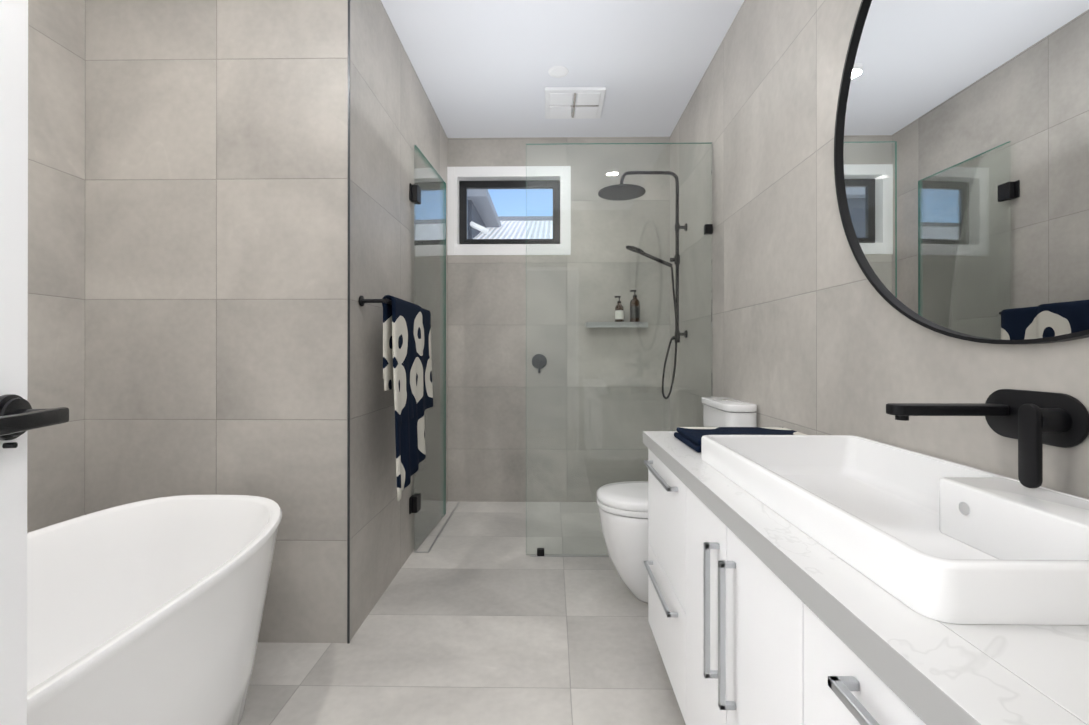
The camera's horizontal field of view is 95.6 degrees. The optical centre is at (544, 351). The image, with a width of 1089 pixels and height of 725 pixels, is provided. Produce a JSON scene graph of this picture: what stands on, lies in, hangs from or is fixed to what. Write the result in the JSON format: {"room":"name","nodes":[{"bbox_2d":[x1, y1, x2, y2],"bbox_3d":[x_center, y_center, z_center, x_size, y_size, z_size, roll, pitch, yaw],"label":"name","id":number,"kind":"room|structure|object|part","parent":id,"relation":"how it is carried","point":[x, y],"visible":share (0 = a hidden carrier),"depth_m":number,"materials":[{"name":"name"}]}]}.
{"room":"bathroom","nodes":[
{"label":"bathroom","id":0,"kind":"room"},
{"bbox_2d":[27,0,84,532],"bbox_3d":[-1.842,-0.241,0.831,0.120,2.700,2.133,0,0,1],"label":"wall","id":1,"kind":"structure","parent":0,"point":[56,257],"depth_m":1.79,"materials":[{"name":"tile"}]},
{"bbox_2d":[84,0,447,642],"bbox_3d":[-1.302,-0.237,2.842,1.141,2.700,1.905,0,0,1],"label":"wall","id":2,"kind":"structure","parent":0,"point":[216,233],"depth_m":1.89,"materials":[{"name":"tile"}]},
{"bbox_2d":[347,0,349,643],"bbox_3d":[-0.746,-0.239,1.882,0.007,2.700,0.007,0,0,1],"label":"trim","id":3,"kind":"structure","parent":2,"relation":"attached to","point":[348,489],"depth_m":1.88,"materials":[{"name":"grey"}]},
{"bbox_2d":[359,295,433,500],"bbox_3d":[-0.662,0.191,2.326,0.151,0.842,0.714,0,0,1],"label":"towel rail","id":4,"kind":"object","parent":2,"relation":"attached to","point":[407,368],"visible":1,"depth_m":2.16,"materials":[{"name":"black"}]},
{"bbox_2d":[382,295,433,500],"bbox_3d":[-0.624,0.191,2.330,0.075,0.842,0.633,0,0,1],"label":"towel","id":5,"kind":"object","parent":4,"relation":"hanging from","point":[407,360],"depth_m":2.17,"materials":[{"name":"fabric"}]},
{"bbox_2d":[239,501,685,724],"bbox_3d":[-0.448,1.159,0.951,2.906,0.100,5.658,0,0,1],"label":"floor","id":6,"kind":"structure","parent":0,"point":[477,615],"depth_m":1.84,"materials":[{"name":"tile"}]},
{"bbox_2d":[27,495,281,724],"bbox_3d":[-1.174,0.809,0.983,0.770,0.600,1.564,0,0,1],"label":"bathtub","id":7,"kind":"object","parent":6,"relation":"on","point":[147,612],"visible":0.96,"depth_m":1.43,"materials":[{"name":"white ceramic"}]},
{"bbox_2d":[409,145,445,550],"bbox_3d":[-0.694,-0.019,2.997,0.038,2.224,0.650,0,0,4],"label":"glass","id":8,"kind":"object","parent":6,"relation":"on","point":[427,503],"depth_m":3.03,"materials":[{"name":"clear glass"}]},
{"bbox_3d":[-0.689,-0.019,3.007,0.030,2.224,0.628,0,0,4],"label":"door","id":9,"kind":"part","parent":8,"relation":"part of","materials":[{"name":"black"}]},
{"bbox_2d":[414,502,608,556],"bbox_3d":[0.100,1.111,3.153,1.630,0.004,0.958,0,0,1],"label":"strip","id":10,"kind":"object","parent":6,"relation":"on","point":[426,545],"visible":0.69,"depth_m":2.90,"materials":[{"name":"silver metal"}]},
{"bbox_2d":[526,143,712,555],"bbox_3d":[0.404,-0.011,2.685,1.008,2.243,0.032,0,0,1],"label":"glass","id":11,"kind":"object","parent":6,"relation":"on","point":[708,228],"depth_m":2.69,"materials":[{"name":"clear glass"}]},
{"bbox_2d":[596,397,756,603],"bbox_3d":[0.569,0.665,2.248,0.663,0.892,0.396,0,0,1],"label":"toilet","id":12,"kind":"object","parent":6,"relation":"on","point":[623,510],"visible":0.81,"depth_m":2.12,"materials":[{"name":"white ceramic"}]},
{"bbox_2d":[643,435,1088,724],"bbox_3d":[0.612,0.723,0.849,0.539,0.774,1.996,0,0,1],"label":"bathroom vanity","id":13,"kind":"object","parent":6,"relation":"on","point":[739,641],"depth_m":0.82,"materials":[{"name":"white"}]},
{"bbox_2d":[643,431,1088,724],"bbox_3d":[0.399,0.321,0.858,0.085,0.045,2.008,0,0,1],"label":"countertop","id":14,"kind":"structure","parent":13,"relation":"on","point":[956,676],"depth_m":0.55,"materials":[{"name":"white stone"}]},
{"bbox_2d":[674,427,805,451],"bbox_3d":[0.645,0.281,1.589,0.390,0.037,0.275,0,0,1],"label":"towel","id":15,"kind":"object","parent":14,"relation":"on","point":[690,437],"visible":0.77,"depth_m":1.62,"materials":[{"name":"fabric"}]},
{"bbox_2d":[701,435,1088,624],"bbox_3d":[0.651,0.299,0.967,0.440,0.130,0.860,0,0,1],"label":"basin","id":16,"kind":"object","parent":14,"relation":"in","point":[945,542],"depth_m":0.80,"materials":[{"name":"white ceramic"}]},
{"bbox_2d":[448,137,669,501],"bbox_3d":[0.104,-0.236,3.714,1.645,2.700,0.120,0,0,1],"label":"wall","id":17,"kind":"structure","parent":0,"point":[489,384],"depth_m":3.65,"materials":[{"name":"tile"}]},
{"bbox_2d":[447,166,570,254],"bbox_3d":[-0.262,-1.041,3.714,0.913,0.656,0.134,0,0,1],"label":"window","id":18,"kind":"structure","parent":17,"relation":"in","point":[461,181],"depth_m":3.65,"materials":[{"name":"white paint"}]},
{"bbox_2d":[532,354,546,372],"bbox_3d":[-0.039,0.088,3.626,0.112,0.141,0.057,0,0,1],"label":"shower mixer","id":19,"kind":"object","parent":17,"relation":"attached to","point":[541,357],"depth_m":3.65,"materials":[{"name":"grey metal"}]},
{"bbox_2d":[586,290,647,327],"bbox_3d":[0.523,-0.308,3.590,0.440,0.274,0.114,0,0,1],"label":"shower shelf","id":20,"kind":"object","parent":17,"relation":"attached to","point":[635,304],"depth_m":3.55,"materials":[{"name":"silver metal"}]},
{"bbox_2d":[381,0,743,137],"bbox_3d":[-0.448,-1.641,0.955,2.906,0.100,5.658,0,0,1],"label":"ceiling","id":21,"kind":"structure","parent":0,"point":[481,68],"depth_m":2.67,"materials":[{"name":"white paint"}]},
{"bbox_2d":[548,66,568,77],"bbox_3d":[0.079,-1.585,2.799,0.116,0.004,0.116,0,0,1],"label":"recessed light","id":22,"kind":"object","parent":21,"relation":"in","point":[558,71],"visible":1,"depth_m":2.79,"materials":[{"name":"white paint"}]},
{"bbox_2d":[545,87,605,118],"bbox_3d":[0.188,-1.571,3.137,0.370,0.029,0.370,0,0,1],"label":"exhaust fan","id":23,"kind":"object","parent":21,"relation":"attached to","point":[574,102],"visible":1,"depth_m":3.09,"materials":[{"name":"white paint"}]},
{"bbox_2d":[670,0,1088,498],"bbox_3d":[0.957,-0.239,1.742,0.120,2.700,4.038,0,0,1],"label":"wall","id":24,"kind":"structure","parent":0,"point":[809,329],"depth_m":1.74,"materials":[{"name":"tile"}]},
{"bbox_2d":[598,171,686,398],"bbox_3d":[0.632,-0.431,3.189,0.570,1.472,0.304,0,0,1],"label":"shower rail","id":25,"kind":"object","parent":24,"relation":"attached to","point":[612,190],"depth_m":3.17,"materials":[{"name":"black metal"}]},
{"bbox_2d":[834,0,1088,343],"bbox_3d":[0.872,-0.591,0.905,0.022,1.156,1.156,0,0,1],"label":"mirror","id":26,"kind":"object","parent":24,"relation":"attached to","point":[961,153],"visible":1,"depth_m":1.01,"materials":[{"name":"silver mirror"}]},
{"bbox_2d":[886,389,1088,487],"bbox_3d":[0.772,0.152,0.892,0.224,0.161,0.190,0,0,1],"label":"faucet","id":27,"kind":"object","parent":24,"relation":"attached to","point":[1032,422],"visible":1,"depth_m":0.85,"materials":[{"name":"black metal"}]},
{"label":"outside","id":28,"kind":"structure","parent":0,"visible":0},
{"bbox_2d":[467,189,501,238],"bbox_3d":[-2.806,-0.489,7.710,4.218,3.220,2.740,0,0,1],"label":"wall","id":29,"kind":"structure","parent":28,"point":[487,208],"depth_m":6.61,"materials":[{"name":"grey"}]},
{"bbox_2d":[473,216,552,238],"bbox_3d":[0.571,-1.561,6.707,13.000,1.760,4.750,0,0,1],"label":"roof","id":30,"kind":"structure","parent":29,"relation":"on","point":[517,227],"depth_m":7.68,"materials":[{"name":"grey"}]},
{"bbox_3d":[-0.126,0.077,-0.201,0.850,2.060,0.140,0,0,1],"label":"door frame","id":31,"kind":"structure","parent":0,"visible":0},
{"bbox_2d":[0,0,68,724],"bbox_3d":[-0.656,0.082,0.302,0.170,2.028,0.820,0,0,-14],"label":"entry door","id":32,"kind":"structure","parent":31,"relation":"attached to","point":[19,416],"depth_m":0.68,"materials":[{"name":"white paint"}]},
{"bbox_3d":[-0.734,0.094,0.615,0.170,0.073,0.156,0,0,-14],"label":"handle","id":33,"kind":"part","parent":32,"relation":"part of","materials":[{"name":"black metal"}]}
]}

